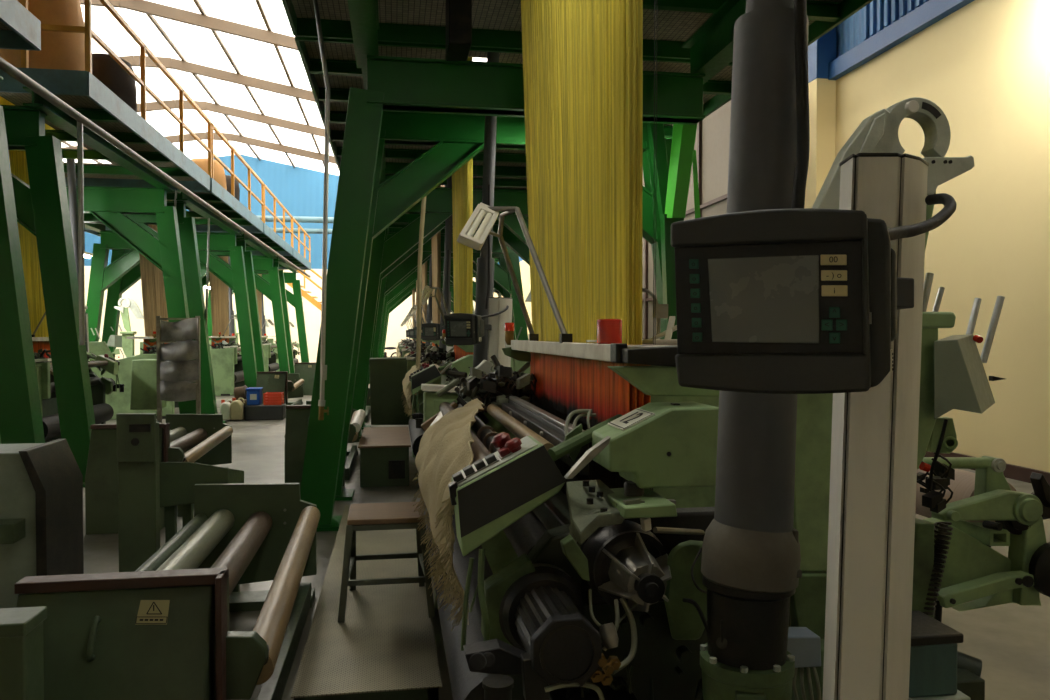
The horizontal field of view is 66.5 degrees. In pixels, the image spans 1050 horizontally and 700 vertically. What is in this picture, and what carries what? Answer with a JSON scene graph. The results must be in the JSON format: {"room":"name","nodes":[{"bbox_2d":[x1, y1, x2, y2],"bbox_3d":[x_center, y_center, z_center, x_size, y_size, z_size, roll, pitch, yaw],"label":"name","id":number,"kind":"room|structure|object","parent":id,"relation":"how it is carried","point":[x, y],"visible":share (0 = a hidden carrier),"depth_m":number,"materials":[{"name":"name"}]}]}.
{"room":"textile factory","nodes":[
{"label":"textile factory","id":0,"kind":"room"},
{"bbox_2d":[62,0,486,175],"bbox_3d":[-10.394,-8.810,27.423,25.000,2.812,32.800,0,1,-9],"label":"ceiling","id":1,"kind":"structure","parent":0,"point":[198,45],"depth_m":27.64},
{"bbox_2d":[84,154,502,361],"bbox_3d":[-13.012,-4.916,43.485,24.400,11.200,0.200,0,1,-9],"label":"wall","id":2,"kind":"structure","parent":0,"point":[299,190],"depth_m":43.45,"materials":[{"name":"blue"}]},
{"bbox_2d":[146,14,260,159],"bbox_3d":[-10.158,-9.788,17.916,0.090,0.100,51.000,0,1,-9],"label":"trim","id":3,"kind":"structure","parent":2,"relation":"attached to","point":[150,17],"depth_m":29.08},
{"bbox_2d":[193,0,294,167],"bbox_3d":[-8.382,-9.451,18.213,0.090,0.100,51.000,0,1,-9],"label":"trim","id":4,"kind":"structure","parent":2,"relation":"attached to","point":[197,3],"depth_m":27.02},
{"bbox_2d":[255,0,323,164],"bbox_3d":[-6.605,-9.115,18.511,0.090,0.100,51.000,0,1,-9],"label":"trim","id":5,"kind":"structure","parent":2,"relation":"attached to","point":[258,2],"depth_m":25.88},
{"bbox_2d":[83,395,1049,699],"bbox_3d":[-8.891,1.255,18.432,24.800,0.200,51.200,0,1,-9],"label":"floor","id":6,"kind":"structure","parent":0,"point":[1011,641],"depth_m":4.39,"materials":[{"name":"concrete"}]},
{"bbox_2d":[0,76,44,443],"bbox_3d":[-5.580,-0.527,4.118,4.000,3.900,5.350,0,1,-9],"label":"gantry","id":7,"kind":"object","parent":6,"relation":"on","point":[21,422],"visible":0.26,"depth_m":6.75,"materials":[{"name":"metal"}]},
{"bbox_2d":[0,0,40,50],"bbox_3d":[-5.606,-2.566,3.493,4.110,0.240,5.830,0,1,-9],"label":"deck","id":8,"kind":"object","parent":7,"relation":"on","point":[20,29],"visible":1,"depth_m":6.48,"materials":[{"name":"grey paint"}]},
{"bbox_2d":[0,606,46,699],"bbox_3d":[-1.434,1.040,1.812,0.614,0.853,0.120,0,1,-9],"label":"box","id":9,"kind":"object","parent":6,"relation":"on","point":[21,629],"visible":1,"depth_m":1.81,"materials":[{"name":"green paint"}]},
{"bbox_2d":[0,439,83,608],"bbox_3d":[-2.714,0.968,4.296,0.421,0.904,0.600,0,1,-9],"label":"housing","id":10,"kind":"object","parent":6,"relation":"on","point":[41,484],"visible":0.68,"depth_m":4.16,"materials":[{"name":"green paint"}]},
{"bbox_2d":[0,518,25,543],"bbox_3d":[-2.733,0.924,4.059,0.308,0.100,0.140,0,1,-9],"label":"handle","id":11,"kind":"object","parent":10,"relation":"attached to","point":[12,530],"depth_m":4.04,"materials":[{"name":"green paint"}]},
{"bbox_2d":[0,305,123,443],"bbox_3d":[-6.719,0.178,10.119,2.322,2.265,2.835,0,1,-9],"label":"loom","id":12,"kind":"object","parent":6,"relation":"on","point":[103,412],"visible":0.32,"depth_m":10.69,"materials":[{"name":"green paint"}]},
{"bbox_2d":[0,96,61,336],"bbox_3d":[-6.171,-1.860,9.679,0.240,3.444,2.656,0,1,-9],"label":"yarn","id":13,"kind":"object","parent":12,"relation":"on","point":[18,162],"visible":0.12,"depth_m":9.87},
{"bbox_2d":[32,312,45,336],"bbox_3d":[-5.920,-0.437,10.095,0.277,0.555,0.790,0,1,-9],"label":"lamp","id":14,"kind":"object","parent":12,"relation":"attached to","point":[33,335],"depth_m":9.75,"materials":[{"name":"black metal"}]},
{"bbox_2d":[66,159,90,368],"bbox_3d":[-6.434,-0.760,11.615,0.343,4.085,0.320,0,1,-9],"label":"duct","id":15,"kind":"object","parent":6,"relation":"on","point":[71,171],"visible":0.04,"depth_m":11.51,"materials":[{"name":"black metal"}]},
{"bbox_2d":[3,86,195,486],"bbox_3d":[-6.526,-0.635,9.890,4.000,3.900,4.750,0,1,-9],"label":"gantry","id":16,"kind":"object","parent":6,"relation":"on","point":[42,207],"visible":0.75,"depth_m":7.95,"materials":[{"name":"metal"}]},
{"bbox_2d":[0,67,209,190],"bbox_3d":[-6.752,-2.692,10.245,4.030,0.240,5.330,0,1,-9],"label":"deck","id":17,"kind":"object","parent":16,"relation":"on","point":[81,90],"visible":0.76,"depth_m":9.84,"materials":[{"name":"blue paint"}]},
{"bbox_2d":[0,0,84,70],"bbox_3d":[-5.221,-3.386,8.649,0.871,1.379,0.863,0,1,-9],"label":"sack","id":18,"kind":"object","parent":17,"relation":"on","point":[59,50],"visible":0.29,"depth_m":8.38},
{"bbox_2d":[92,53,136,110],"bbox_3d":[-5.109,-3.145,9.765,0.652,0.844,0.662,0,1,-9],"label":"cloth bundle","id":19,"kind":"object","parent":17,"relation":"on","point":[105,68],"visible":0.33,"depth_m":9.54,"materials":[{"name":"fabric"}]},
{"bbox_2d":[20,0,211,177],"bbox_3d":[-5.744,-3.261,10.562,1.895,1.025,5.430,0,1,-9],"label":"guard rail","id":20,"kind":"object","parent":17,"relation":"on","point":[89,33],"visible":0.76,"depth_m":9.69,"materials":[{"name":"metal"}]},
{"bbox_2d":[89,297,178,418],"bbox_3d":[-7.608,0.076,15.546,2.322,2.265,2.835,0,1,-9],"label":"loom","id":21,"kind":"object","parent":6,"relation":"on","point":[119,401],"visible":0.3,"depth_m":14.29,"materials":[{"name":"green paint"}]},
{"bbox_2d":[139,200,171,336],"bbox_3d":[-7.059,-1.962,15.106,0.240,3.444,2.656,0,1,-9],"label":"curtain","id":22,"kind":"object","parent":21,"relation":"on","point":[152,282],"visible":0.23,"depth_m":14.81,"materials":[{"name":"fabric"}]},
{"bbox_2d":[116,413,159,571],"bbox_3d":[-2.010,0.873,4.177,0.284,1.099,0.260,0,1,-9],"label":"post","id":23,"kind":"object","parent":6,"relation":"on","point":[137,433],"visible":0.77,"depth_m":4.12,"materials":[{"name":"metal"}]},
{"bbox_2d":[129,424,150,445],"bbox_3d":[-1.964,0.433,4.082,0.100,0.110,0.016,0,1,-9],"label":"switch","id":24,"kind":"object","parent":23,"relation":"attached to","point":[139,434],"depth_m":4.08,"materials":[{"name":"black metal"}]},
{"bbox_2d":[130,359,165,409],"bbox_3d":[-5.603,0.507,11.913,0.376,0.733,0.500,0,1,-9],"label":"base cabinet","id":25,"kind":"object","parent":6,"relation":"on","point":[144,371],"visible":0.74,"depth_m":11.67,"materials":[{"name":"metal"}]},
{"bbox_2d":[85,414,232,534],"bbox_3d":[-3.183,0.958,7.240,0.717,0.812,2.420,0,1,-9],"label":"cloth winder","id":26,"kind":"object","parent":6,"relation":"on","point":[195,438],"visible":0.6,"depth_m":6.16,"materials":[{"name":"green paint"}]},
{"bbox_2d":[14,483,319,699],"bbox_3d":[-1.278,1.031,3.347,0.717,0.812,2.420,0,1,-9],"label":"cloth winder","id":27,"kind":"object","parent":6,"relation":"on","point":[159,630],"visible":0.94,"depth_m":2.29,"materials":[{"name":"green paint"}]},
{"bbox_2d":[135,602,167,623],"bbox_3d":[-1.056,0.745,2.265,0.085,0.058,0.024,0,1,-9],"label":"warning label","id":28,"kind":"object","parent":27,"relation":"attached to","point":[145,612],"depth_m":2.27,"materials":[{"name":"yellow"}]},
{"bbox_2d":[84,190,256,422],"bbox_3d":[-7.415,-0.737,15.317,4.000,3.900,4.750,0,1,-9],"label":"gantry","id":29,"kind":"object","parent":6,"relation":"on","point":[193,244],"visible":0.59,"depth_m":17.12,"materials":[{"name":"metal"}]},
{"bbox_2d":[0,57,310,277],"bbox_3d":[-5.728,-2.425,16.246,0.080,0.080,26.000,0,1,-9],"label":"pipe","id":30,"kind":"object","parent":29,"relation":"attached to","point":[8,68],"visible":1,"depth_m":8.55,"materials":[{"name":"metal"}]},
{"bbox_2d":[77,121,84,344],"bbox_3d":[-4.372,-1.148,7.877,0.050,2.200,0.052,0,1,-9],"label":"pipe","id":31,"kind":"object","parent":30,"relation":"hanging from","point":[80,181],"visible":1,"depth_m":7.86,"materials":[{"name":"metal"}]},
{"bbox_2d":[85,178,262,231],"bbox_3d":[-7.633,-2.793,15.623,4.030,0.240,5.330,0,1,-9],"label":"deck","id":32,"kind":"object","parent":29,"relation":"on","point":[218,197],"visible":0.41,"depth_m":16.02,"materials":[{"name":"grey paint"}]},
{"bbox_2d":[190,157,225,188],"bbox_3d":[-6.029,-3.207,15.066,0.751,0.765,0.754,0,1,-9],"label":"roll","id":33,"kind":"object","parent":32,"relation":"on","point":[219,171],"visible":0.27,"depth_m":14.86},
{"bbox_2d":[211,123,263,222],"bbox_3d":[-5.725,-3.366,16.153,0.050,1.025,5.400,0,1,-9],"label":"guard rail","id":34,"kind":"object","parent":32,"relation":"on","point":[213,127],"visible":0.77,"depth_m":15.43,"materials":[{"name":"metal"}]},
{"bbox_2d":[205,218,209,325],"bbox_3d":[-5.354,-1.281,13.491,0.098,1.888,0.036,0,1,-9],"label":"pipe","id":35,"kind":"object","parent":29,"relation":"attached to","point":[208,232],"visible":0.96,"depth_m":13.48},
{"bbox_2d":[156,316,200,422],"bbox_3d":[-4.920,0.401,11.357,0.614,1.773,0.373,0,1,-9],"label":"rack","id":36,"kind":"object","parent":6,"relation":"on","point":[177,369],"visible":0.98,"depth_m":11.34,"materials":[{"name":"metal"}]},
{"bbox_2d":[102,232,289,372],"bbox_3d":[-8.303,-0.839,20.744,4.000,3.900,4.750,0,1,-9],"label":"gantry","id":37,"kind":"object","parent":6,"relation":"on","point":[272,291],"visible":0.31,"depth_m":18.79,"materials":[{"name":"metal"}]},
{"bbox_2d":[85,223,292,254],"bbox_3d":[-8.514,-2.894,21.000,4.030,0.240,5.330,0,1,-9],"label":"deck","id":38,"kind":"object","parent":37,"relation":"on","point":[268,236],"visible":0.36,"depth_m":20.75,"materials":[{"name":"blue paint"}]},
{"bbox_2d":[264,184,292,246],"bbox_3d":[-6.606,-3.467,21.530,0.050,1.025,5.300,0,1,-9],"label":"guard rail","id":39,"kind":"object","parent":38,"relation":"on","point":[265,186],"visible":0.8,"depth_m":21.24,"materials":[{"name":"metal"}]},
{"bbox_2d":[159,462,243,591],"bbox_3d":[-1.887,1.016,4.747,0.430,0.791,0.500,0,1,-9],"label":"chute","id":40,"kind":"object","parent":6,"relation":"on","point":[178,480],"visible":0.46,"depth_m":4.49,"materials":[{"name":"green paint"}]},
{"bbox_2d":[209,315,244,395],"bbox_3d":[-8.497,-0.026,20.972,2.322,2.265,2.835,0,1,-9],"label":"loom","id":41,"kind":"object","parent":6,"relation":"on","point":[226,358],"visible":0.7,"depth_m":19.77,"materials":[{"name":"green paint"}]},
{"bbox_2d":[209,256,228,335],"bbox_3d":[-7.948,-2.063,20.533,0.240,3.444,2.656,0,1,-9],"label":"curtain","id":42,"kind":"object","parent":41,"relation":"on","point":[219,291],"visible":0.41,"depth_m":20.56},
{"bbox_2d":[222,315,235,335],"bbox_3d":[-7.698,-0.640,20.948,0.277,0.555,0.790,0,1,-9],"label":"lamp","id":43,"kind":"object","parent":41,"relation":"attached to","point":[231,315],"depth_m":20.86,"materials":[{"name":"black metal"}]},
{"bbox_2d":[230,397,244,419],"bbox_3d":[-5.021,1.024,14.004,0.234,0.387,0.220,0,1,-9],"label":"jerrycan","id":44,"kind":"object","parent":6,"relation":"on","point":[237,406],"visible":1,"depth_m":13.90,"materials":[{"name":"beige plastic"}]},
{"bbox_2d":[202,256,308,372],"bbox_3d":[-9.192,-0.941,26.171,4.000,3.900,4.750,0,1,-9],"label":"gantry","id":45,"kind":"object","parent":6,"relation":"on","point":[295,299],"visible":0.29,"depth_m":27.99,"materials":[{"name":"metal"}]},
{"bbox_2d":[252,248,310,269],"bbox_3d":[-9.394,-2.995,26.378,4.030,0.240,5.330,0,1,-9],"label":"deck","id":46,"kind":"object","parent":45,"relation":"on","point":[297,259],"visible":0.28,"depth_m":26.15,"materials":[{"name":"blue paint"}]},
{"bbox_2d":[234,313,278,370],"bbox_3d":[-9.386,-0.128,26.399,2.322,2.265,2.835,0,1,-9],"label":"loom","id":47,"kind":"object","parent":6,"relation":"on","point":[270,357],"visible":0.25,"depth_m":26.48,"materials":[{"name":"green paint"}]},
{"bbox_2d":[244,403,285,419],"bbox_3d":[-4.632,1.102,14.287,0.658,0.260,0.450,0,1,-9],"label":"box","id":48,"kind":"object","parent":6,"relation":"on","point":[251,412],"visible":0.84,"depth_m":14.07,"materials":[{"name":"plastic"}]},
{"bbox_2d":[246,387,262,404],"bbox_3d":[-4.813,0.822,14.237,0.240,0.298,0.320,0,1,-9],"label":"bucket","id":49,"kind":"object","parent":48,"relation":"on","point":[254,394],"visible":1,"depth_m":14.09,"materials":[{"name":"blue plastic"}]},
{"bbox_2d":[263,392,283,404],"bbox_3d":[-4.491,0.866,14.311,0.305,0.208,0.348,0,1,-9],"label":"crate","id":50,"kind":"object","parent":48,"relation":"on","point":[270,398],"visible":1,"depth_m":14.16,"materials":[{"name":"plastic"}]},
{"bbox_2d":[256,371,303,404],"bbox_3d":[-4.892,0.792,16.129,0.717,0.812,2.420,0,1,-9],"label":"cloth winder","id":51,"kind":"object","parent":6,"relation":"on","point":[290,384],"visible":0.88,"depth_m":15.06,"materials":[{"name":"green paint"}]},
{"bbox_2d":[286,269,321,310],"bbox_3d":[-10.269,-1.966,36.819,4.111,5.550,1.150,0,1,-9],"label":"staircase","id":52,"kind":"structure","parent":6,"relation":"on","point":[305,294],"depth_m":36.39,"materials":[{"name":"metal"}]},
{"bbox_2d":[295,362,315,394],"bbox_3d":[-5.601,0.699,21.078,0.717,0.812,2.420,0,1,-9],"label":"cloth winder","id":53,"kind":"object","parent":6,"relation":"on","point":[306,370],"visible":0.49,"depth_m":19.92,"materials":[{"name":"green paint"}]},
{"bbox_2d":[284,401,358,488],"bbox_3d":[-2.190,0.927,8.912,0.717,0.812,2.420,0,1,-9],"label":"cloth winder","id":54,"kind":"object","parent":6,"relation":"on","point":[297,416],"visible":0.41,"depth_m":7.75,"materials":[{"name":"green paint"}]},
{"bbox_2d":[291,504,441,699],"bbox_3d":[-0.842,1.315,4.549,0.540,0.200,3.300,0,1,-9],"label":"platform","id":55,"kind":"object","parent":6,"relation":"on","point":[384,648],"visible":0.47,"depth_m":3.45,"materials":[{"name":"green paint"}]},
{"bbox_2d":[338,502,434,622],"bbox_3d":[-0.669,1.002,3.887,0.439,0.458,0.499,0,1,-9],"label":"stool","id":56,"kind":"object","parent":55,"relation":"on","point":[395,515],"visible":0.82,"depth_m":3.69,"materials":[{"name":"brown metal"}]},
{"bbox_2d":[358,427,410,486],"bbox_3d":[-1.516,1.133,8.692,0.516,0.410,1.640,0,1,-9],"label":"box","id":57,"kind":"object","parent":6,"relation":"on","point":[384,451],"visible":1,"depth_m":7.91,"materials":[{"name":"green paint"}]},
{"bbox_2d":[369,357,411,424],"bbox_3d":[-1.719,0.521,10.319,0.558,0.848,0.500,0,1,-9],"label":"base cabinet","id":58,"kind":"object","parent":6,"relation":"on","point":[387,375],"visible":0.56,"depth_m":10.06,"materials":[{"name":"metal"}]},
{"bbox_2d":[382,284,453,357],"bbox_3d":[-3.985,-1.091,31.531,4.050,4.000,4.750,0,1,-9],"label":"gantry","id":59,"kind":"object","parent":6,"relation":"on","point":[409,294],"visible":0.02,"depth_m":33.37,"materials":[{"name":"metal"}]},
{"bbox_2d":[380,272,476,357],"bbox_3d":[-3.096,-0.990,26.104,4.050,4.000,4.750,0,1,-9],"label":"gantry","id":60,"kind":"object","parent":6,"relation":"on","point":[412,285],"visible":0.05,"depth_m":27.97,"materials":[{"name":"metal"}]},
{"bbox_2d":[426,254,431,345],"bbox_3d":[-2.170,-0.880,18.009,0.343,4.085,0.320,0,1,-9],"label":"duct","id":61,"kind":"object","parent":6,"relation":"on","point":[429,305],"visible":0.22,"depth_m":17.97,"materials":[{"name":"black metal"}]},
{"bbox_2d":[361,177,529,429],"bbox_3d":[-1.319,-0.786,15.250,4.050,4.000,4.750,0,1,-9],"label":"gantry","id":62,"kind":"object","parent":6,"relation":"on","point":[516,248],"visible":0.22,"depth_m":17.15,"materials":[{"name":"metal"}]},
{"bbox_2d":[339,170,526,189],"bbox_3d":[-1.124,-2.885,15.167,4.330,0.240,5.430,0,1,-9],"label":"deck","id":63,"kind":"object","parent":62,"relation":"on","point":[501,182],"visible":0.06,"depth_m":13.45,"materials":[{"name":"green paint"}]},
{"bbox_2d":[439,176,451,349],"bbox_3d":[-1.282,-0.779,12.582,0.343,4.085,0.320,0,1,-9],"label":"duct","id":64,"kind":"object","parent":6,"relation":"on","point":[446,292],"visible":0.23,"depth_m":12.55,"materials":[{"name":"black metal"}]},
{"bbox_2d":[377,227,514,357],"bbox_3d":[-2.208,-0.888,20.677,4.050,4.000,4.750,0,1,-9],"label":"gantry","id":65,"kind":"object","parent":6,"relation":"on","point":[409,278],"visible":0.07,"depth_m":22.49,"materials":[{"name":"metal"}]},
{"bbox_2d":[446,345,453,351],"bbox_3d":[-1.146,0.357,12.365,0.331,1.822,0.178,-1,1,-34],"label":"column","id":66,"kind":"structure","parent":6,"relation":"on","point":[448,348],"depth_m":12.28,"materials":[{"name":"metal"}]},
{"bbox_2d":[422,323,444,340],"bbox_3d":[-1.255,-0.313,12.116,0.590,0.340,0.265,-1,1,-29],"label":"terminal","id":67,"kind":"object","parent":66,"relation":"attached to","point":[430,331],"visible":0.92,"depth_m":11.99,"materials":[{"name":"black plastic"}]},
{"bbox_2d":[402,289,521,360],"bbox_3d":[-0.996,0.103,14.112,2.322,2.265,2.835,0,1,-9],"label":"loom","id":68,"kind":"object","parent":6,"relation":"on","point":[424,346],"visible":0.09,"depth_m":14.01,"materials":[{"name":"green paint"}]},
{"bbox_2d":[431,185,442,323],"bbox_3d":[-1.545,-1.950,14.475,0.240,3.444,2.656,0,1,-9],"label":"curtain","id":69,"kind":"object","parent":68,"relation":"on","point":[436,240],"visible":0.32,"depth_m":13.61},
{"bbox_2d":[406,285,530,456],"bbox_3d":[-0.107,0.204,8.685,2.322,2.265,2.835,0,1,-9],"label":"loom","id":70,"kind":"object","parent":6,"relation":"on","point":[441,361],"visible":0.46,"depth_m":7.80,"materials":[{"name":"green paint"}]},
{"bbox_2d":[401,361,428,419],"bbox_3d":[-1.154,0.385,8.359,0.309,0.530,1.558,0,1,-7],"label":"cloth","id":71,"kind":"object","parent":70,"relation":"on","point":[406,383],"visible":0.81,"depth_m":8.15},
{"bbox_2d":[416,285,432,304],"bbox_3d":[-1.065,-0.587,8.537,0.095,0.228,0.377,0,1,9],"label":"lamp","id":72,"kind":"object","parent":70,"relation":"attached to","point":[427,288],"depth_m":8.55,"materials":[{"name":"metal"}]},
{"bbox_2d":[429,287,447,323],"bbox_3d":[-0.914,-0.416,8.688,0.262,0.543,0.770,0,1,-8],"label":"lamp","id":73,"kind":"object","parent":70,"relation":"attached to","point":[430,288],"depth_m":8.66,"materials":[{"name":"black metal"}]},
{"bbox_2d":[452,57,475,313],"bbox_3d":[-0.656,-1.848,9.048,0.240,3.444,2.656,0,1,-9],"label":"curtain","id":74,"kind":"object","parent":70,"relation":"on","point":[462,179],"visible":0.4,"depth_m":8.47,"materials":[{"name":"fabric"}]},
{"bbox_2d":[473,52,498,367],"bbox_3d":[-0.393,-0.677,7.155,0.343,4.085,0.320,0,1,-9],"label":"duct","id":75,"kind":"object","parent":6,"relation":"on","point":[485,263],"visible":0.37,"depth_m":7.12,"materials":[{"name":"grey metal"}]},
{"bbox_2d":[488,297,511,366],"bbox_3d":[-0.258,0.459,6.938,0.331,1.822,0.178,-1,1,-34],"label":"column","id":76,"kind":"structure","parent":6,"relation":"on","point":[496,336],"depth_m":6.85,"materials":[{"name":"metal"}]},
{"bbox_2d":[444,305,508,344],"bbox_3d":[-0.366,-0.211,6.689,0.590,0.340,0.265,-1,1,-29],"label":"terminal","id":77,"kind":"object","parent":76,"relation":"attached to","point":[460,328],"visible":1,"depth_m":6.57,"materials":[{"name":"black plastic"}]},
{"bbox_2d":[335,68,671,500],"bbox_3d":[-0.430,-0.684,9.824,4.050,4.000,4.750,0,1,-9],"label":"gantry","id":78,"kind":"object","parent":6,"relation":"on","point":[455,139],"visible":0.27,"depth_m":7.52,"materials":[{"name":"metal"}]},
{"bbox_2d":[415,196,425,394],"bbox_3d":[-1.046,-0.710,8.126,0.150,2.337,0.044,0,1,-9],"label":"rope","id":79,"kind":"object","parent":78,"relation":"hanging from","point":[423,205],"visible":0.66,"depth_m":8.11,"materials":[{"name":"beige fabric"}]},
{"bbox_2d":[295,36,732,176],"bbox_3d":[-0.235,-2.783,9.740,4.330,0.240,5.430,0,1,-9],"label":"deck","id":80,"kind":"object","parent":78,"relation":"on","point":[343,72],"visible":0.27,"depth_m":8.19,"materials":[{"name":"green paint"}]},
{"bbox_2d":[300,0,806,531],"bbox_3d":[0.296,-0.569,3.687,3.500,4.000,6.100,0,1,-9],"label":"gantry","id":81,"kind":"object","parent":6,"relation":"on","point":[394,84],"visible":0.83,"depth_m":6.21,"materials":[{"name":"metal"}]},
{"bbox_2d":[282,0,872,61],"bbox_3d":[0.856,-2.658,3.080,4.330,0.240,7.930,0,1,-9],"label":"deck","id":82,"kind":"object","parent":81,"relation":"on","point":[495,23],"visible":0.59,"depth_m":6.64,"materials":[{"name":"green paint"}]},
{"bbox_2d":[313,0,329,419],"bbox_3d":[-1.531,-1.081,6.013,0.140,3.222,0.052,0,1,-9],"label":"pipe","id":83,"kind":"object","parent":82,"relation":"hanging from","point":[323,368],"visible":1,"depth_m":6.01,"materials":[{"name":"grey metal"}]},
{"bbox_2d":[446,0,471,60],"bbox_3d":[-0.504,-2.554,6.052,0.169,0.613,0.400,0,1,-9],"label":"trunk","id":84,"kind":"object","parent":82,"relation":"hanging from","point":[458,12],"visible":1,"depth_m":5.87,"materials":[{"name":"black metal"}]},
{"bbox_2d":[646,123,699,338],"bbox_3d":[1.465,-0.496,7.477,0.592,3.711,0.500,0,1,-9],"label":"strut","id":85,"kind":"object","parent":6,"relation":"on","point":[672,183],"visible":0.39,"depth_m":7.30,"materials":[{"name":"green paint"}]},
{"bbox_2d":[421,97,1049,699],"bbox_3d":[0.781,0.306,3.259,2.322,2.265,2.835,0,1,-9],"label":"loom","id":86,"kind":"object","parent":6,"relation":"on","point":[584,505],"visible":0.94,"depth_m":2.31,"materials":[{"name":"green paint"}]},
{"bbox_2d":[412,399,484,630],"bbox_3d":[-0.265,0.487,2.932,0.309,0.530,1.558,0,1,-7],"label":"cloth","id":87,"kind":"object","parent":86,"relation":"on","point":[445,449],"visible":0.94,"depth_m":2.65,"materials":[{"name":"fabric"}]},
{"bbox_2d":[457,203,498,249],"bbox_3d":[-0.176,-0.485,3.111,0.095,0.228,0.377,0,1,9],"label":"lamp","id":88,"kind":"object","parent":86,"relation":"attached to","point":[465,237],"depth_m":3.07,"materials":[{"name":"metal"}]},
{"bbox_2d":[488,207,572,342],"bbox_3d":[-0.018,-0.308,3.260,0.277,0.555,0.790,0,1,-9],"label":"lamp","id":89,"kind":"object","parent":86,"relation":"attached to","point":[493,212],"depth_m":3.21,"materials":[{"name":"black metal"}]},
{"bbox_2d":[521,0,676,345],"bbox_3d":[0.233,-1.746,3.622,0.240,3.444,2.656,0,1,-9],"label":"yarn","id":90,"kind":"object","parent":86,"relation":"on","point":[583,59],"visible":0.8,"depth_m":3.04},
{"bbox_2d":[597,319,621,343],"bbox_3d":[0.251,-0.056,2.371,0.075,0.074,0.075,0,1,-9],"label":"cup","id":91,"kind":"object","parent":86,"relation":"on","point":[609,331],"depth_m":2.34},
{"bbox_2d":[624,481,643,496],"bbox_3d":[0.283,0.373,2.080,0.052,0.060,0.052,0,1,-9],"label":"knob","id":92,"kind":"object","parent":86,"relation":"on","point":[631,488],"depth_m":2.06,"materials":[{"name":"metal"}]},
{"bbox_2d":[608,488,676,518],"bbox_3d":[0.312,0.391,2.065,0.187,0.050,0.240,0,1,-9],"label":"tray","id":93,"kind":"object","parent":86,"relation":"on","point":[642,503],"depth_m":1.97,"materials":[{"name":"metal"}]},
{"bbox_2d":[909,690,970,699],"bbox_3d":[1.088,1.001,2.346,0.300,0.050,0.240,0,1,-9],"label":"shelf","id":94,"kind":"object","parent":86,"relation":"attached to","point":[941,694],"depth_m":2.25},
{"bbox_2d":[700,0,809,699],"bbox_3d":[0.496,-0.575,1.729,0.343,4.085,0.320,0,1,-9],"label":"pipe","id":95,"kind":"object","parent":6,"relation":"on","point":[751,560],"visible":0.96,"depth_m":1.68,"materials":[{"name":"black metal"}]},
{"bbox_2d":[822,153,928,699],"bbox_3d":[0.631,0.561,1.512,0.331,1.822,0.178,-1,1,-34],"label":"column","id":96,"kind":"structure","parent":6,"relation":"on","point":[874,436],"depth_m":1.43,"materials":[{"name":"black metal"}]},
{"bbox_2d":[671,193,956,393],"bbox_3d":[0.522,-0.110,1.262,0.590,0.340,0.265,-1,1,-29],"label":"terminal","id":97,"kind":"object","parent":96,"relation":"attached to","point":[789,300],"visible":1,"depth_m":1.13,"materials":[{"name":"black plastic"}]},
{"bbox_2d":[642,100,730,338],"bbox_3d":[2.502,-1.419,15.667,0.110,5.250,7.840,0,1,-9],"label":"wall","id":98,"kind":"structure","parent":0,"point":[712,139],"depth_m":12.95,"materials":[{"name":"paint"}]},
{"bbox_2d":[519,0,1049,471],"bbox_3d":[3.263,-3.102,20.239,0.200,8.445,51.000,0,1,-9],"label":"wall","id":99,"kind":"structure","parent":0,"point":[985,64],"depth_m":8.67,"materials":[{"name":"beige paint"}]},
{"bbox_2d":[804,78,835,207],"bbox_3d":[4.355,-1.352,12.090,0.310,5.250,0.700,0,1,-9],"label":"trim","id":100,"kind":"structure","parent":99,"relation":"attached to","point":[822,92],"depth_m":11.71,"materials":[{"name":"beige paint"}]},
{"bbox_2d":[808,26,836,82],"bbox_3d":[4.355,-5.476,12.012,0.310,3.000,0.700,0,1,-9],"label":"trim","id":101,"kind":"structure","parent":99,"relation":"attached to","point":[821,52],"depth_m":11.69,"materials":[{"name":"blue metal"}]},
{"bbox_2d":[863,0,928,39],"bbox_3d":[5.182,-4.573,7.873,0.060,0.750,6.310,0,1,-9],"label":"trim","id":102,"kind":"structure","parent":99,"relation":"attached to","point":[882,8],"depth_m":10.60,"materials":[{"name":"blue"}]},
{"bbox_2d":[828,0,973,79],"bbox_3d":[5.877,-3.915,3.423,0.170,0.240,17.000,0,1,-9],"label":"trim","id":103,"kind":"structure","parent":99,"relation":"attached to","point":[930,12],"depth_m":10.17,"materials":[{"name":"blue metal"}]},
{"bbox_2d":[924,451,1049,484],"bbox_3d":[5.905,1.365,3.476,0.070,0.140,16.900,0,1,-9],"label":"baseboard","id":104,"kind":"structure","parent":99,"relation":"attached to","point":[1015,472],"depth_m":8.28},
{"bbox_3d":[-21.023,-6.287,16.202,0.180,4.465,51.000,0,1,-9],"label":"wall","id":105,"kind":"structure","parent":0,"visible":0},
{"bbox_2d":[83,0,297,50],"bbox_3d":[-9.607,-8.430,22.643,24.455,3.032,0.140,0,1,-9],"label":"trim","id":106,"kind":"structure","parent":105,"relation":"attached to","point":[143,6],"depth_m":22.65,"materials":[{"name":"wood"}]},
{"bbox_2d":[121,55,315,101],"bbox_3d":[-10.448,-8.526,27.774,24.455,3.032,0.140,0,1,-9],"label":"trim","id":107,"kind":"structure","parent":105,"relation":"attached to","point":[169,63],"depth_m":27.71,"materials":[{"name":"wood"}]},
{"bbox_2d":[135,99,324,136],"bbox_3d":[-11.288,-8.622,32.905,24.455,3.032,0.140,0,1,-9],"label":"trim","id":108,"kind":"structure","parent":105,"relation":"attached to","point":[172,104],"depth_m":32.75,"materials":[{"name":"wood"}]},
{"bbox_2d":[62,132,444,186],"bbox_3d":[-12.128,-8.719,38.035,24.455,3.032,0.140,0,1,-9],"label":"trim","id":109,"kind":"structure","parent":105,"relation":"attached to","point":[201,135],"depth_m":37.84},
{"bbox_2d":[257,216,333,222],"bbox_3d":[-11.056,-5.192,31.537,24.400,0.240,0.240,0,1,-9],"label":"pipe","id":110,"kind":"object","parent":105,"relation":"attached to","point":[298,219],"visible":0.02,"depth_m":31.80,"materials":[{"name":"metal"}]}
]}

